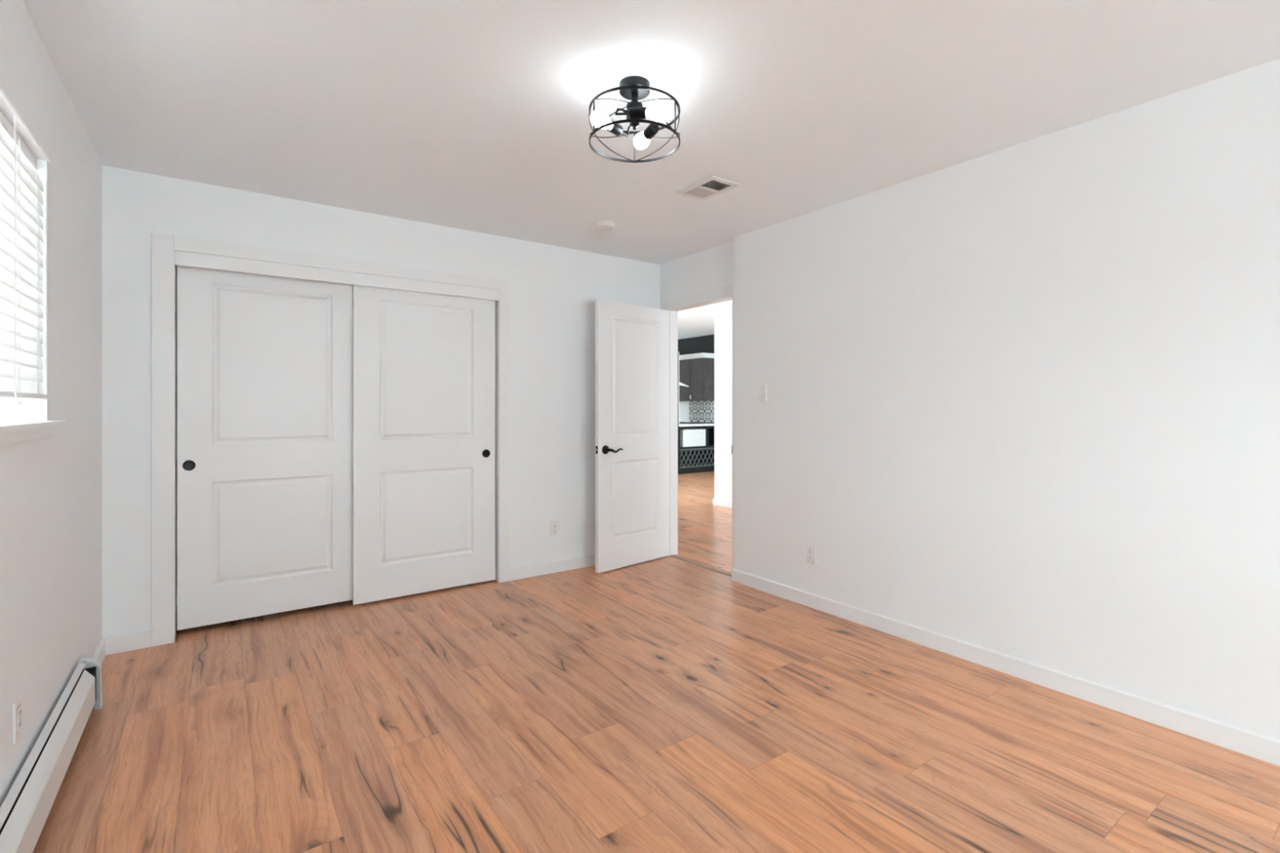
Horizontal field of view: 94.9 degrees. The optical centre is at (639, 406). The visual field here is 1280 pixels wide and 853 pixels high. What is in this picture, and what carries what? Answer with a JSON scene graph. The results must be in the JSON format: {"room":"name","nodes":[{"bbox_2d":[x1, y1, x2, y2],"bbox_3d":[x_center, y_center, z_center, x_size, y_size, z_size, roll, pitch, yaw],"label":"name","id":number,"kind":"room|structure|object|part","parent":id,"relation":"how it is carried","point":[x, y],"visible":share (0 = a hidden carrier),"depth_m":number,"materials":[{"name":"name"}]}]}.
{"room":"empty bedroom","nodes":[
{"label":"empty bedroom","id":0,"kind":"room"},
{"bbox_2d":[0,0,102,807],"bbox_3d":[-0.755,0.016,0.074,0.200,2.440,8.500,0,0,-36],"label":"wall","id":1,"kind":"structure","parent":0,"point":[51,489],"depth_m":2.06,"materials":[{"name":"paint"}]},
{"bbox_2d":[12,693,22,744],"bbox_3d":[-1.778,0.891,1.678,0.009,0.115,0.070,0,0,-36],"label":"wall outlet","id":2,"kind":"object","parent":1,"relation":"attached to","point":[17,704],"visible":1,"depth_m":1.67,"materials":[{"name":"white plastic"}]},
{"bbox_2d":[17,704,21,732],"bbox_3d":[-1.776,0.891,1.680,0.003,0.066,0.032,0,0,-36],"label":"receptacle","id":3,"kind":"object","parent":2,"relation":"attached to","point":[19,706],"depth_m":1.67,"materials":[{"name":"white plastic"}]},
{"bbox_2d":[0,77,66,447],"bbox_3d":[-1.615,-0.379,1.336,0.205,0.970,1.605,0,0,-36],"label":"window","id":4,"kind":"structure","parent":1,"relation":"in","point":[11,433],"depth_m":1.70,"materials":[{"name":"plastic"}]},
{"bbox_2d":[0,110,48,405],"bbox_3d":[-1.579,-0.415,1.363,0.079,0.822,1.487,0,0,-36],"label":"window blind","id":5,"kind":"object","parent":4,"relation":"attached to","point":[21,198],"visible":1,"depth_m":1.74,"materials":[{"name":"white plastic"}]},
{"bbox_3d":[-1.726,-0.400,1.630,0.006,0.792,0.062,0,0,-36],"label":"lift cord","id":6,"kind":"part","parent":5,"relation":"part of","materials":[{"name":"white fabric"}]},
{"bbox_3d":[-1.596,-0.806,1.350,0.035,0.040,1.487,0,0,-36],"label":"head rail","id":7,"kind":"part","parent":5,"relation":"part of","materials":[{"name":"white plastic"}]},
{"bbox_3d":[-1.821,-0.408,1.710,0.022,0.745,0.002,0,0,-36],"label":"ladder cord","id":8,"kind":"part","parent":5,"relation":"part of","materials":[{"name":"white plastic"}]},
{"bbox_3d":[-1.574,-0.034,1.366,0.036,0.016,1.487,0,0,-36],"label":"rail","id":9,"kind":"part","parent":5,"relation":"part of","materials":[{"name":"white plastic"}]},
{"bbox_3d":[-1.950,-0.408,1.888,0.022,0.745,0.002,0,0,-36],"label":"ladder cord","id":10,"kind":"part","parent":5,"relation":"part of","materials":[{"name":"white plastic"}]},
{"bbox_3d":[-1.557,-0.845,1.372,0.010,0.038,1.505,0,0,-36],"label":"head trim","id":11,"kind":"part","parent":4,"relation":"part of","materials":[{"name":"paint"}]},
{"bbox_3d":[-1.599,0.056,1.348,0.165,0.018,1.605,0,0,-36],"label":"sill","id":12,"kind":"part","parent":4,"relation":"part of","materials":[{"name":"paint"}]},
{"bbox_2d":[92,637,106,664],"bbox_3d":[-0.490,1.194,-0.112,0.014,0.084,7.490,0,0,-36],"label":"baseboard","id":13,"kind":"structure","parent":1,"relation":"attached to","point":[99,655],"depth_m":2.82,"materials":[{"name":"paint"}]},
{"bbox_2d":[175,265,177,605],"bbox_3d":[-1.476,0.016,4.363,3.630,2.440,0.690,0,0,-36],"label":"door frame","id":14,"kind":"structure","parent":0,"point":[175,265],"depth_m":3.65,"materials":[{"name":"paint"}]},
{"bbox_2d":[102,165,660,638],"bbox_3d":[-1.240,0.016,4.034,3.630,2.440,0.120,0,0,-36],"label":"wall","id":15,"kind":"structure","parent":0,"point":[553,290],"depth_m":3.67,"materials":[{"name":"paint"}]},
{"bbox_2d":[105,630,151,655],"bbox_3d":[-2.593,1.194,2.980,0.175,0.084,0.014,0,0,-36],"label":"baseboard","id":16,"kind":"structure","parent":15,"relation":"attached to","point":[138,640],"depth_m":2.97,"materials":[{"name":"paint"}]},
{"bbox_2d":[177,266,352,630],"bbox_3d":[-2.132,0.209,3.435,0.905,1.985,0.038,0,0,-36],"label":"door","id":17,"kind":"structure","parent":15,"relation":"in","point":[264,363],"depth_m":3.38,"materials":[{"name":"paint"}]},
{"bbox_3d":[-2.449,0.318,3.190,0.057,0.057,0.010,0,0,-36],"label":"finger pull","id":18,"kind":"part","parent":17,"relation":"part of","materials":[{"name":"black metal"}]},
{"bbox_2d":[151,232,509,646],"bbox_3d":[-1.758,0.170,3.646,1.960,2.133,0.126,0,0,-36],"label":"trim","id":19,"kind":"structure","parent":15,"relation":"attached to","point":[163,246],"depth_m":3.08,"materials":[{"name":"paint"}]},
{"bbox_2d":[174,250,498,301],"bbox_3d":[-1.753,-0.784,3.654,1.788,0.074,0.128,0,0,-36],"label":"trim","id":20,"kind":"structure","parent":15,"relation":"attached to","point":[184,259],"depth_m":3.49,"materials":[{"name":"paint"}]},
{"bbox_2d":[352,284,495,604],"bbox_3d":[-1.402,0.217,3.897,0.913,2.005,0.038,0,0,-36],"label":"door","id":21,"kind":"structure","parent":15,"relation":"in","point":[424,364],"depth_m":3.84,"materials":[{"name":"paint"}]},
{"bbox_3d":[-1.078,0.326,4.112,0.057,0.057,0.010,0,0,-36],"label":"finger pull","id":22,"kind":"part","parent":21,"relation":"part of","materials":[{"name":"black metal"}]},
{"bbox_2d":[509,554,595,581],"bbox_3d":[-0.377,1.194,4.571,1.361,0.084,0.014,0,0,-36],"label":"baseboard","id":23,"kind":"structure","parent":15,"relation":"attached to","point":[531,571],"depth_m":4.36,"materials":[{"name":"paint"}]},
{"bbox_2d":[550,520,559,536],"bbox_3d":[-0.637,0.906,4.387,0.070,0.115,0.009,0,0,-36],"label":"wall outlet","id":24,"kind":"object","parent":15,"relation":"attached to","point":[554,525],"visible":1,"depth_m":4.38,"materials":[{"name":"white plastic"}]},
{"bbox_2d":[22,0,1279,264],"bbox_3d":[0.720,-1.264,1.132,3.830,0.120,8.500,0,0,-36],"label":"ceiling","id":25,"kind":"structure","parent":0,"point":[470,115],"depth_m":2.23,"materials":[{"name":"paint"}]},
{"bbox_2d":[595,220,615,230],"bbox_3d":[-0.228,-1.186,3.852,0.132,0.036,0.132,0,0,-36],"label":"smoke detector","id":26,"kind":"object","parent":25,"relation":"attached to","point":[601,224],"visible":1,"depth_m":3.81,"materials":[{"name":"white plastic"}]},
{"bbox_2d":[588,75,679,163],"bbox_3d":[-0.020,-1.093,2.192,0.340,0.222,0.340,0,0,-36],"label":"ceiling light","id":27,"kind":"object","parent":25,"relation":"attached to","point":[634,89],"visible":1,"depth_m":2.14,"materials":[{"name":"black metal"}]},
{"bbox_3d":[-0.135,-1.052,2.166,0.060,0.060,0.120,0,0,35],"label":"bulb","id":28,"kind":"part","parent":27,"relation":"part of","materials":[{"name":"white glass"}]},
{"bbox_2d":[605,120,622,136],"bbox_3d":[-0.096,-1.054,2.221,0.041,0.042,0.061,0,0,35],"label":"socket","id":29,"kind":"object","parent":27,"relation":"attached to","point":[616,129],"depth_m":2.21,"materials":[{"name":"black metal"}]},
{"bbox_3d":[-0.059,-1.075,2.148,0.055,0.049,0.073,0,0,5],"label":"arm","id":30,"kind":"part","parent":27,"relation":"part of","materials":[{"name":"black metal"}]},
{"bbox_3d":[-0.038,-1.075,2.248,0.073,0.049,0.055,0,0,35],"label":"arm","id":31,"kind":"part","parent":27,"relation":"part of","materials":[{"name":"black metal"}]},
{"bbox_3d":[-0.020,-1.139,2.192,0.027,0.070,0.027,0,0,-36],"label":"stem","id":32,"kind":"part","parent":27,"relation":"part of","materials":[{"name":"black metal"}]},
{"bbox_2d":[629,106,646,119],"bbox_3d":[-0.007,-1.054,2.111,0.061,0.042,0.041,0,0,5],"label":"socket","id":33,"kind":"object","parent":27,"relation":"attached to","point":[635,113],"depth_m":2.09,"materials":[{"name":"black metal"}]},
{"bbox_3d":[0.019,-1.052,2.306,0.061,0.060,0.120,0,0,-36],"label":"bulb","id":34,"kind":"part","parent":27,"relation":"part of","materials":[{"name":"white glass"}]},
{"bbox_2d":[643,124,658,139],"bbox_3d":[0.044,-1.054,2.243,0.041,0.042,0.061,0,0,-25],"label":"socket","id":35,"kind":"object","parent":27,"relation":"attached to","point":[651,130],"depth_m":2.23,"materials":[{"name":"black metal"}]},
{"bbox_3d":[0.060,-1.052,2.105,0.120,0.060,0.060,0,0,5],"label":"bulb","id":36,"kind":"part","parent":27,"relation":"part of","materials":[{"name":"white glass"}]},
{"bbox_2d":[675,175,740,200],"bbox_3d":[0.372,-1.193,3.221,0.206,0.022,0.298,0,0,-36],"label":"ceiling vent","id":37,"kind":"object","parent":25,"relation":"in","point":[712,186],"visible":1,"depth_m":3.21,"materials":[{"name":"metal"}]},
{"bbox_2d":[32,471,1279,852],"bbox_3d":[1.186,1.276,4.606,8.900,0.080,13.700,0,0,-36],"label":"floor","id":38,"kind":"structure","parent":0,"point":[667,704],"depth_m":2.17,"materials":[{"name":"brown wood"}]},
{"bbox_2d":[0,657,102,852],"bbox_3d":[-1.067,1.130,0.761,0.066,0.212,4.069,0,0,-36],"label":"baseboard heater","id":39,"kind":"object","parent":38,"relation":"on","point":[25,809],"visible":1,"depth_m":1.77,"materials":[{"name":"metal"}]},
{"bbox_2d":[677,346,679,475],"bbox_3d":[0.522,0.071,10.950,0.050,2.330,0.600,0,0,-36],"label":"pantry panel","id":40,"kind":"object","parent":38,"relation":"on","point":[677,347],"visible":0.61,"depth_m":10.70,"materials":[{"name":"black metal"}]},
{"bbox_2d":[678,426,714,474],"bbox_3d":[0.957,0.798,11.287,1.060,0.875,0.620,0,0,-36],"label":"base cabinet","id":41,"kind":"object","parent":38,"relation":"on","point":[691,460],"visible":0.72,"depth_m":11.13,"materials":[{"name":"black wood"}]},
{"bbox_2d":[680,428,706,447],"bbox_3d":[0.909,0.580,11.135,0.555,0.320,0.400,0,0,-36],"label":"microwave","id":42,"kind":"object","parent":41,"relation":"on","point":[688,437],"visible":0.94,"depth_m":10.95,"materials":[{"name":"white plastic"}]},
{"bbox_2d":[678,423,714,426],"bbox_3d":[0.957,0.338,11.287,1.070,0.044,0.700,0,0,-36],"label":"countertop","id":43,"kind":"structure","parent":41,"relation":"on","point":[679,424],"depth_m":10.90,"materials":[{"name":"white stone"}]},
{"bbox_2d":[679,422,714,423],"bbox_3d":[1.089,0.301,11.308,0.620,0.028,0.500,0,0,-36],"label":"cooktop","id":44,"kind":"object","parent":43,"relation":"in","point":[679,422],"visible":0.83,"depth_m":11.22,"materials":[{"name":"black glass"}]},
{"bbox_3d":[1.129,0.949,11.047,1.000,0.345,0.030,0,0,-36],"label":"rack frame","id":45,"kind":"part","parent":41,"relation":"part of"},
{"bbox_2d":[670,554,731,576],"bbox_3d":[0.485,1.232,4.583,0.065,0.006,0.736,0,0,-36],"label":"threshold strip","id":46,"kind":"object","parent":38,"relation":"on","point":[708,566],"visible":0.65,"depth_m":4.56,"materials":[{"name":"brown wood"}]},
{"bbox_2d":[677,303,714,339],"bbox_3d":[1.453,-1.474,7.629,4.940,0.100,9.100,0,0,-36],"label":"ceiling","id":47,"kind":"structure","parent":0,"point":[697,322],"depth_m":9.85,"materials":[{"name":"paint"}]},
{"bbox_2d":[677,334,714,355],"bbox_3d":[3.396,-0.094,8.901,0.100,2.660,8.900,0,0,-36],"label":"wall","id":48,"kind":"structure","parent":0,"point":[705,344],"depth_m":11.94,"materials":[{"name":"grey paint"}]},
{"bbox_2d":[679,401,688,422],"bbox_3d":[0.886,0.100,12.301,0.012,0.432,0.450,0,0,-36],"label":"backsplash","id":49,"kind":"structure","parent":48,"relation":"attached to","point":[683,406],"depth_m":12.24,"materials":[{"name":"white tile"}]},
{"bbox_2d":[679,352,714,401],"bbox_3d":[0.989,-0.579,11.870,0.343,0.925,1.240,0,0,-36],"label":"upper cabinet","id":50,"kind":"object","parent":48,"relation":"attached to","point":[696,371],"visible":0.59,"depth_m":11.48,"materials":[{"name":"brown wood"}]},
{"bbox_3d":[0.881,-0.531,11.816,0.022,0.822,0.392,0,0,-36],"label":"door","id":51,"kind":"part","parent":50,"relation":"part of","materials":[{"name":"grey wood"}]},
{"bbox_3d":[1.114,-0.531,11.492,0.022,0.822,0.392,0,0,-36],"label":"door","id":52,"kind":"part","parent":50,"relation":"part of","materials":[{"name":"grey wood"}]},
{"bbox_3d":[0.989,-0.995,11.870,0.343,0.093,1.240,0,0,-36],"label":"crown molding","id":53,"kind":"part","parent":50,"relation":"part of","materials":[{"name":"paint"}]},
{"bbox_2d":[688,400,714,422],"bbox_3d":[1.295,0.100,11.731,0.012,0.432,0.948,0,0,-36],"label":"backsplash","id":54,"kind":"structure","parent":48,"relation":"attached to","point":[699,411],"depth_m":11.80,"materials":[{"name":"tile"}]},
{"bbox_2d":[660,240,734,309],"bbox_3d":[1.136,-0.094,3.733,0.120,2.660,3.140,0,0,-36],"label":"wall","id":55,"kind":"structure","parent":0,"point":[713,268],"depth_m":4.58,"materials":[{"name":"paint"}]},
{"bbox_2d":[595,298,671,573],"bbox_3d":[-0.044,0.215,4.601,0.774,2.022,0.160,0,0,-44],"label":"door","id":56,"kind":"structure","parent":55,"relation":"in","point":[633,432],"depth_m":4.56,"materials":[{"name":"paint"}]},
{"bbox_3d":[-0.202,0.319,4.384,0.161,0.066,0.064,0,0,-44],"label":"handle","id":57,"kind":"part","parent":56,"relation":"part of","materials":[{"name":"black metal"}]},
{"bbox_2d":[662,284,734,568],"bbox_3d":[0.487,0.175,4.591,0.102,2.122,0.890,0,0,-36],"label":"trim","id":58,"kind":"structure","parent":55,"relation":"attached to","point":[726,293],"depth_m":4.87,"materials":[{"name":"paint"}]},
{"bbox_2d":[714,300,732,501],"bbox_3d":[2.358,-0.094,5.563,0.120,2.660,4.688,0,0,-36],"label":"wall","id":59,"kind":"structure","parent":0,"point":[722,310],"depth_m":7.31,"materials":[{"name":"paint"}]},
{"bbox_2d":[712,497,732,508],"bbox_3d":[2.296,1.194,5.638,0.134,0.084,4.522,0,0,-36],"label":"baseboard","id":60,"kind":"structure","parent":59,"relation":"attached to","point":[724,503],"depth_m":7.29,"materials":[{"name":"paint"}]},
{"bbox_2d":[734,58,1279,740],"bbox_3d":[2.696,0.016,1.474,0.140,2.440,6.750,0,0,-36],"label":"wall","id":61,"kind":"structure","parent":0,"point":[1023,400],"depth_m":2.59,"materials":[{"name":"paint"}]},
{"bbox_2d":[758,383,766,400],"bbox_3d":[0.823,-0.097,3.954,0.012,0.115,0.070,0,0,-36],"label":"light switch","id":62,"kind":"object","parent":61,"relation":"attached to","point":[762,387],"visible":1,"depth_m":3.95,"materials":[{"name":"white plastic"}]},
{"bbox_2d":[805,543,815,564],"bbox_3d":[1.056,0.909,3.631,0.009,0.115,0.070,0,0,-36],"label":"wall outlet","id":63,"kind":"object","parent":61,"relation":"attached to","point":[810,548],"visible":1,"depth_m":3.63,"materials":[{"name":"white plastic"}]},
{"bbox_2d":[808,548,813,553],"bbox_3d":[1.054,0.889,3.630,0.004,0.028,0.034,0,0,-36],"label":"receptacle","id":64,"kind":"object","parent":63,"relation":"attached to","point":[810,550],"depth_m":3.63,"materials":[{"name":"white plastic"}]},
{"bbox_2d":[731,568,1279,766],"bbox_3d":[2.596,1.194,1.534,0.074,0.084,6.564,0,0,-36],"label":"baseboard","id":65,"kind":"structure","parent":61,"relation":"attached to","point":[1246,742],"depth_m":2.57,"materials":[{"name":"paint"}]}
]}

